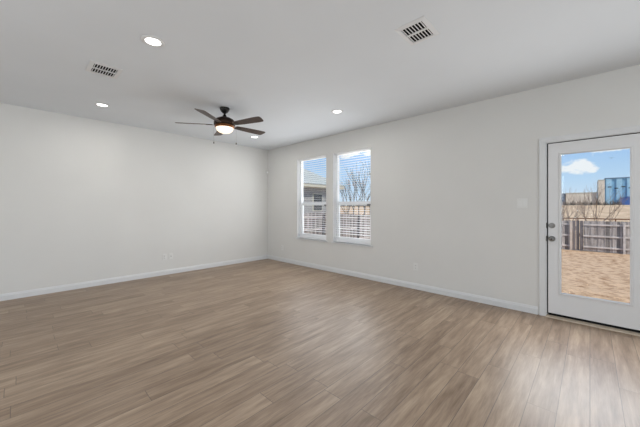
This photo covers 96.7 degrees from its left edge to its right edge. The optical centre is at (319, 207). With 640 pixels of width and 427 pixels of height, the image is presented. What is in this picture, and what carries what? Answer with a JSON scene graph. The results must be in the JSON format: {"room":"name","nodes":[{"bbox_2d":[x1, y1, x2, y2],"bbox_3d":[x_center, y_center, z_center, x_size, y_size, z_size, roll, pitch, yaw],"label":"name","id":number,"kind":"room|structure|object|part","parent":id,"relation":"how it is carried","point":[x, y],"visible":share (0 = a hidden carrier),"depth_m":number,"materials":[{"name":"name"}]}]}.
{"room":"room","nodes":[
{"label":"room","id":0,"kind":"room"},
{"bbox_2d":[0,103,267,293],"bbox_3d":[-4.224,-0.074,4.250,0.160,2.740,8.270,0,0,43],"label":"wall","id":1,"kind":"structure","parent":0,"point":[82,199],"depth_m":4.85,"materials":[{"name":"paint"}]},
{"bbox_2d":[0,255,267,300],"bbox_3d":[-4.111,1.250,4.243,0.014,0.092,8.096,0,0,43],"label":"baseboard","id":2,"kind":"structure","parent":1,"relation":"attached to","point":[8,296],"depth_m":4.87,"materials":[{"name":"paint"}]},
{"bbox_2d":[162,254,166,259],"bbox_3d":[-2.976,0.951,5.443,0.009,0.116,0.072,0,0,43],"label":"wall outlet","id":3,"kind":"object","parent":1,"relation":"attached to","point":[164,256],"visible":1,"depth_m":5.44,"materials":[{"name":"plastic"}]},
{"bbox_2d":[0,259,639,426],"bbox_3d":[-0.590,1.356,0.911,10.030,0.120,8.430,0,0,43],"label":"floor","id":4,"kind":"structure","parent":0,"point":[264,342],"depth_m":2.42,"materials":[{"name":"brown wood"}]},
{"bbox_2d":[0,0,639,149],"bbox_3d":[-0.590,-1.504,0.911,10.030,0.120,8.430,0,0,43],"label":"ceiling","id":5,"kind":"structure","parent":0,"point":[288,64],"depth_m":2.71,"materials":[{"name":"paint"}]},
{"bbox_2d":[94,102,109,106],"bbox_3d":[-3.069,-1.440,4.008,0.184,0.008,0.184,0,0,43],"label":"recessed light","id":6,"kind":"object","parent":5,"relation":"in","point":[95,103],"visible":1,"depth_m":3.98,"materials":[{"name":"plastic"}]},
{"bbox_2d":[85,60,122,78],"bbox_3d":[-2.269,-1.438,2.991,0.310,0.010,0.270,0,0,43],"label":"ceiling vent","id":7,"kind":"object","parent":5,"relation":"in","point":[93,66],"visible":1,"depth_m":2.98,"materials":[{"name":"metal"}]},
{"bbox_2d":[141,35,164,47],"bbox_3d":[-1.451,-1.440,2.473,0.184,0.008,0.184,0,0,43],"label":"recessed light","id":8,"kind":"object","parent":5,"relation":"in","point":[150,40],"visible":1,"depth_m":2.47,"materials":[{"name":"plastic"}]},
{"bbox_2d":[145,38,160,45],"bbox_3d":[-1.451,-1.441,2.473,0.119,0.004,0.119,0,0,39],"label":"diffuser","id":9,"kind":"object","parent":8,"relation":"attached to","point":[149,41],"depth_m":2.47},
{"bbox_2d":[175,106,264,144],"bbox_3d":[-1.349,-1.178,4.174,1.302,0.532,1.258,0,0,43],"label":"ceiling fan","id":10,"kind":"object","parent":5,"relation":"hanging from","point":[223,124],"visible":1,"depth_m":4.04,"materials":[{"name":"black metal"}]},
{"bbox_3d":[-1.807,-1.196,4.073,0.508,0.034,0.135,0,0,-11],"label":"blade","id":11,"kind":"part","parent":10,"relation":"part of","materials":[{"name":"brown wood"}]},
{"bbox_3d":[-1.450,-1.196,3.725,0.135,0.034,0.508,0,0,7],"label":"blade","id":12,"kind":"part","parent":10,"relation":"part of","materials":[{"name":"brown wood"}]},
{"bbox_3d":[-1.389,-1.117,4.144,0.242,0.081,0.242,0,0,44],"label":"lamp shade","id":13,"kind":"part","parent":10,"relation":"part of","materials":[{"name":"white glass"}]},
{"bbox_3d":[-1.009,-1.196,3.956,0.508,0.034,0.135,0,0,25],"label":"blade","id":14,"kind":"part","parent":10,"relation":"part of","materials":[{"name":"brown wood"}]},
{"bbox_3d":[-1.093,-1.196,4.447,0.135,0.034,0.508,0,0,44],"label":"blade","id":15,"kind":"part","parent":10,"relation":"part of","materials":[{"name":"brown wood"}]},
{"bbox_2d":[331,109,342,113],"bbox_3d":[0.259,-1.440,4.283,0.184,0.008,0.184,0,0,43],"label":"recessed light","id":16,"kind":"object","parent":5,"relation":"in","point":[336,111],"visible":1,"depth_m":4.28,"materials":[{"name":"plastic"}]},
{"bbox_2d":[395,16,439,45],"bbox_3d":[0.800,-1.438,2.340,0.250,0.010,0.310,0,0,43],"label":"ceiling vent","id":17,"kind":"object","parent":5,"relation":"in","point":[416,31],"visible":1,"depth_m":2.32,"materials":[{"name":"metal"}]},
{"bbox_2d":[268,64,639,313],"bbox_3d":[2.199,0.426,3.966,9.870,3.740,0.160,0,0,43],"label":"wall","id":18,"kind":"structure","parent":0,"point":[447,185],"depth_m":4.08,"materials":[{"name":"paint"}]},
{"bbox_2d":[295,155,327,241],"bbox_3d":[-0.146,-0.181,6.174,0.978,1.790,0.175,0,0,43],"label":"window","id":19,"kind":"structure","parent":18,"relation":"in","point":[300,208],"depth_m":6.45,"materials":[{"name":"white plastic"}]},
{"bbox_3d":[-0.171,0.699,6.148,0.978,0.030,0.104,0,0,44],"label":"sill","id":20,"kind":"part","parent":19,"relation":"part of","materials":[{"name":"paint"}]},
{"bbox_2d":[298,155,325,235],"bbox_3d":[-0.165,-0.238,6.154,0.872,1.672,0.068,0,0,43],"label":"window blind","id":21,"kind":"object","parent":19,"relation":"attached to","point":[324,155],"visible":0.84,"depth_m":6.15,"materials":[{"name":"white plastic"}]},
{"bbox_3d":[-0.115,0.279,6.207,0.802,0.732,0.033,0,0,44],"label":"sash","id":22,"kind":"part","parent":19,"relation":"part of","materials":[{"name":"white plastic"}]},
{"bbox_2d":[331,147,372,246],"bbox_3d":[0.630,-0.181,5.437,0.978,1.790,0.175,0,0,43],"label":"window","id":23,"kind":"structure","parent":18,"relation":"in","point":[336,207],"depth_m":5.70,"materials":[{"name":"white plastic"}]},
{"bbox_3d":[0.605,0.699,5.412,0.978,0.030,0.104,0,0,44],"label":"sill","id":24,"kind":"part","parent":23,"relation":"part of","materials":[{"name":"paint"}]},
{"bbox_2d":[334,148,370,239],"bbox_3d":[0.611,-0.238,5.417,0.872,1.672,0.068,0,0,43],"label":"window blind","id":25,"kind":"object","parent":23,"relation":"attached to","point":[365,148],"visible":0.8,"depth_m":5.39,"materials":[{"name":"white plastic"}]},
{"bbox_3d":[0.616,0.590,5.422,0.868,0.016,0.046,0,0,44],"label":"rail","id":26,"kind":"part","parent":25,"relation":"part of","materials":[{"name":"white plastic"}]},
{"bbox_3d":[0.661,0.279,5.471,0.802,0.732,0.033,0,0,44],"label":"sash","id":27,"kind":"part","parent":23,"relation":"part of","materials":[{"name":"white plastic"}]},
{"bbox_3d":[0.680,-0.080,5.491,0.802,0.062,0.018,0,0,44],"label":"meeting rail","id":28,"kind":"part","parent":23,"relation":"part of","materials":[{"name":"white plastic"}]},
{"bbox_2d":[268,255,537,314],"bbox_3d":[0.653,1.250,5.312,5.455,0.092,0.014,0,0,43],"label":"baseboard","id":29,"kind":"structure","parent":18,"relation":"attached to","point":[471,297],"depth_m":4.37,"materials":[{"name":"paint"}]},
{"bbox_2d":[413,263,417,270],"bbox_3d":[1.513,0.941,4.500,0.072,0.116,0.009,0,0,43],"label":"wall outlet","id":30,"kind":"object","parent":18,"relation":"attached to","point":[415,265],"visible":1,"depth_m":4.50,"materials":[{"name":"plastic"}]},
{"bbox_2d":[517,199,526,207],"bbox_3d":[2.519,-0.049,3.543,0.106,0.116,0.012,0,0,43],"label":"light switch","id":31,"kind":"object","parent":18,"relation":"attached to","point":[521,203],"visible":1,"depth_m":3.54,"materials":[{"name":"plastic"}]},
{"bbox_2d":[539,125,639,315],"bbox_3d":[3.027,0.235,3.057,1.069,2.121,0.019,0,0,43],"label":"trim","id":32,"kind":"structure","parent":18,"relation":"attached to","point":[633,129],"depth_m":3.38,"materials":[{"name":"paint"}]},
{"bbox_2d":[545,313,639,335],"bbox_3d":[3.076,1.286,3.109,0.947,0.020,0.195,0,0,43],"label":"trim","id":33,"kind":"structure","parent":18,"relation":"attached to","point":[547,315],"depth_m":3.09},
{"bbox_2d":[548,133,639,332],"bbox_3d":[3.031,0.262,3.061,0.904,2.025,0.114,0,0,43],"label":"door","id":34,"kind":"structure","parent":18,"relation":"in","point":[615,314],"depth_m":3.13,"materials":[{"name":"paint"}]},
{"bbox_3d":[2.997,0.192,3.114,0.588,1.652,0.029,0,0,44],"label":"glass frame","id":35,"kind":"part","parent":34,"relation":"part of","materials":[{"name":"paint"}]},
{"label":"outside","id":36,"kind":"structure","parent":0,"visible":0},
{"bbox_2d":[340,205,629,254],"bbox_3d":[58.680,0.670,236.164,520.000,4.015,376.600,0,0,44],"label":"ground","id":37,"kind":"structure","parent":36,"point":[624,213],"depth_m":65.76,"materials":[{"name":"brown soil"}]},
{"bbox_2d":[340,179,354,213],"bbox_3d":[2.987,-0.275,33.694,2.665,6.017,4.152,0,0,43],"label":"bare tree","id":38,"kind":"object","parent":37,"relation":"on","point":[346,179],"visible":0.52,"depth_m":33.54,"materials":[{"name":"brown plant"}]},
{"bbox_2d":[341,175,366,213],"bbox_3d":[5.477,-1.331,45.682,4.472,8.048,5.070,0,0,-10],"label":"bare tree","id":39,"kind":"object","parent":37,"relation":"on","point":[353,175],"visible":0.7,"depth_m":45.66,"materials":[{"name":"brown plant"}]},
{"bbox_2d":[347,162,370,214],"bbox_3d":[5.911,-1.814,36.206,5.781,9.066,3.968,0,0,7],"label":"bare tree","id":40,"kind":"object","parent":37,"relation":"on","point":[361,162],"visible":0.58,"depth_m":36.59,"materials":[{"name":"brown plant"}]},
{"bbox_2d":[352,172,370,198],"bbox_3d":[8.717,-2.508,48.716,6.063,10.366,6.142,0,0,-35],"label":"bare tree","id":41,"kind":"object","parent":37,"relation":"on","point":[370,172],"visible":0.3,"depth_m":49.25,"materials":[{"name":"brown plant"}]},
{"bbox_2d":[355,181,369,213],"bbox_3d":[8.172,-1.917,55.911,5.997,9.143,5.728,0,0,43],"label":"bare tree","id":42,"kind":"object","parent":37,"relation":"on","point":[362,181],"visible":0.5,"depth_m":56.32,"materials":[{"name":"brown plant"}]},
{"bbox_2d":[561,194,565,204],"bbox_3d":[95.585,-2.852,113.291,3.700,4.703,10.250,0,0,44],"label":"building","id":43,"kind":"structure","parent":37,"relation":"on","point":[564,195],"depth_m":108.97,"materials":[{"name":"glass"}]},
{"bbox_2d":[561,202,578,219],"bbox_3d":[25.434,0.925,29.683,2.649,3.442,2.652,0,0,-22],"label":"bare shrub","id":44,"kind":"object","parent":37,"relation":"on","point":[573,211],"visible":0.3,"depth_m":29.28,"materials":[{"name":"brown plant"}]},
{"bbox_2d":[561,188,596,220],"bbox_3d":[17.086,0.614,19.350,2.496,4.170,2.977,0,0,43],"label":"bare shrub","id":45,"kind":"object","parent":37,"relation":"on","point":[562,213],"visible":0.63,"depth_m":19.49,"materials":[{"name":"brown plant"}]},
{"bbox_2d":[565,192,596,204],"bbox_3d":[100.817,-2.952,109.726,8.600,4.903,14.220,0,0,44],"label":"building","id":46,"kind":"structure","parent":37,"relation":"on","point":[582,196],"depth_m":104.55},
{"bbox_2d":[561,189,625,242],"bbox_3d":[18.714,0.591,20.791,2.636,4.193,5.115,0,0,-23],"label":"bare shrub","id":47,"kind":"object","parent":37,"relation":"on","point":[583,203],"visible":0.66,"depth_m":20.29,"materials":[{"name":"brown plant"}]},
{"bbox_2d":[563,218,629,220],"bbox_3d":[27.386,1.917,34.670,24.100,1.390,0.120,0,0,43],"label":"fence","id":48,"kind":"object","parent":37,"relation":"on","point":[563,218],"visible":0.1,"depth_m":31.28,"materials":[{"name":"brown wood"}]},
{"bbox_3d":[27.386,1.282,34.670,24.000,0.120,0.120,0,0,44],"label":"pipe rail","id":49,"kind":"part","parent":48,"relation":"part of","materials":[{"name":"brown metal"}]},
{"bbox_2d":[597,180,604,204],"bbox_3d":[106.060,-5.102,107.521,1.740,9.203,20.200,0,0,44],"label":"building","id":50,"kind":"structure","parent":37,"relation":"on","point":[599,182],"depth_m":100.25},
{"bbox_2d":[574,184,629,221],"bbox_3d":[22.954,0.311,23.363,3.859,4.719,3.312,0,0,43],"label":"bare shrub","id":51,"kind":"object","parent":37,"relation":"on","point":[595,214],"visible":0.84,"depth_m":23.12,"materials":[{"name":"brown plant"}]},
{"bbox_2d":[604,177,629,203],"bbox_3d":[112.865,-5.352,102.373,15.400,9.703,22.300,0,0,44],"label":"building","id":52,"kind":"structure","parent":37,"relation":"on","point":[616,183],"depth_m":97.66,"materials":[{"name":"blue metal"}]},
{"bbox_2d":[620,196,629,204],"bbox_3d":[102.210,-2.123,94.632,3.500,2.900,3.300,0,0,44],"label":"shed","id":53,"kind":"object","parent":37,"relation":"on","point":[627,202],"visible":0.44,"depth_m":93.75,"materials":[{"name":"metal"}]},
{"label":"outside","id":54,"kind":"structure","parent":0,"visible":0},
{"bbox_2d":[561,249,629,302],"bbox_3d":[0.169,2.038,19.064,54.000,1.224,18.910,0,0,43],"label":"ground","id":55,"kind":"structure","parent":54,"point":[610,261],"depth_m":9.30,"materials":[{"name":"soil"}]},
{"bbox_2d":[304,213,322,234],"bbox_3d":[-1.009,1.222,14.823,0.177,1.890,3.412,0,0,43],"label":"fence","id":56,"kind":"object","parent":55,"relation":"on","point":[318,222],"visible":0.25,"depth_m":15.58,"materials":[{"name":"grey wood"}]},
{"bbox_2d":[303,169,343,213],"bbox_3d":[-6.031,-1.131,21.646,10.550,7.355,12.200,0,0,43],"label":"house","id":57,"kind":"structure","parent":55,"relation":"on","point":[311,188],"depth_m":20.74,"materials":[{"name":"grey"}]},
{"bbox_3d":[-0.156,-0.354,20.965,0.030,1.180,0.880,0,0,44],"label":"pane","id":58,"kind":"part","parent":57,"relation":"part of","materials":[{"name":"clear glass"}]},
{"bbox_2d":[322,213,357,237],"bbox_3d":[1.280,1.288,17.235,0.177,1.919,3.442,0,0,43],"label":"fence","id":59,"kind":"object","parent":55,"relation":"on","point":[347,220],"visible":0.48,"depth_m":17.73,"materials":[{"name":"grey wood"}]},
{"bbox_3d":[0.194,1.284,16.028,0.090,1.833,0.198,0,0,44],"label":"post","id":60,"kind":"part","parent":59,"relation":"part of","materials":[{"name":"grey wood"}]},
{"bbox_2d":[357,214,369,238],"bbox_3d":[3.579,1.428,19.657,0.177,1.926,3.442,0,0,43],"label":"fence","id":61,"kind":"object","parent":55,"relation":"on","point":[360,235],"visible":0.27,"depth_m":19.02,"materials":[{"name":"grey wood"}]},
{"bbox_3d":[2.493,1.426,18.451,0.090,1.834,0.198,0,0,44],"label":"post","id":62,"kind":"part","parent":61,"relation":"part of","materials":[{"name":"grey wood"}]},
{"bbox_2d":[561,220,571,249],"bbox_3d":[14.582,1.750,18.332,2.524,1.891,0.176,0,0,43],"label":"fence","id":63,"kind":"object","parent":55,"relation":"on","point":[566,225],"visible":0.22,"depth_m":17.71,"materials":[{"name":"grey wood"}]},
{"bbox_3d":[15.424,1.781,17.474,0.120,1.830,0.090,0,0,44],"label":"post","id":64,"kind":"part","parent":63,"relation":"part of","materials":[{"name":"wood"}]},
{"bbox_2d":[572,220,582,249],"bbox_3d":[15.717,1.706,17.347,0.499,1.800,0.039,0,0,43],"label":"fence","id":65,"kind":"object","parent":55,"relation":"on","point":[575,224],"visible":1,"depth_m":17.36,"materials":[{"name":"grey wood"}]},
{"bbox_2d":[561,255,629,302],"bbox_3d":[10.336,2.001,8.938,8.717,1.128,16.255,0,0,43],"label":"straw","id":66,"kind":"object","parent":55,"relation":"on","point":[571,255],"visible":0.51,"depth_m":7.03,"materials":[{"name":"beige plant"}]},
{"bbox_2d":[584,221,625,253],"bbox_3d":[16.485,1.749,16.526,1.725,1.894,0.176,0,0,43],"label":"fence","id":67,"kind":"object","parent":55,"relation":"on","point":[600,236],"visible":0.96,"depth_m":16.51,"materials":[{"name":"grey wood"}]},
{"bbox_3d":[16.486,1.046,16.559,1.680,0.089,0.040,0,0,44],"label":"rail","id":68,"kind":"part","parent":67,"relation":"part of","materials":[{"name":"grey wood"}]},
{"bbox_3d":[16.486,1.716,16.559,1.680,0.089,0.040,0,0,44],"label":"rail","id":69,"kind":"part","parent":67,"relation":"part of","materials":[{"name":"grey wood"}]},
{"bbox_3d":[16.486,2.366,16.559,1.680,0.089,0.040,0,0,44],"label":"rail","id":70,"kind":"part","parent":67,"relation":"part of","materials":[{"name":"grey wood"}]},
{"bbox_3d":[17.049,1.781,15.932,0.090,1.830,0.090,0,0,44],"label":"post","id":71,"kind":"part","parent":67,"relation":"part of","materials":[{"name":"grey wood"}]},
{"bbox_2d":[624,222,629,253],"bbox_3d":[17.982,1.750,15.106,2.499,1.892,0.176,0,0,43],"label":"fence","id":72,"kind":"object","parent":55,"relation":"on","point":[627,223],"visible":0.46,"depth_m":15.90,"materials":[{"name":"grey wood"}]}
]}

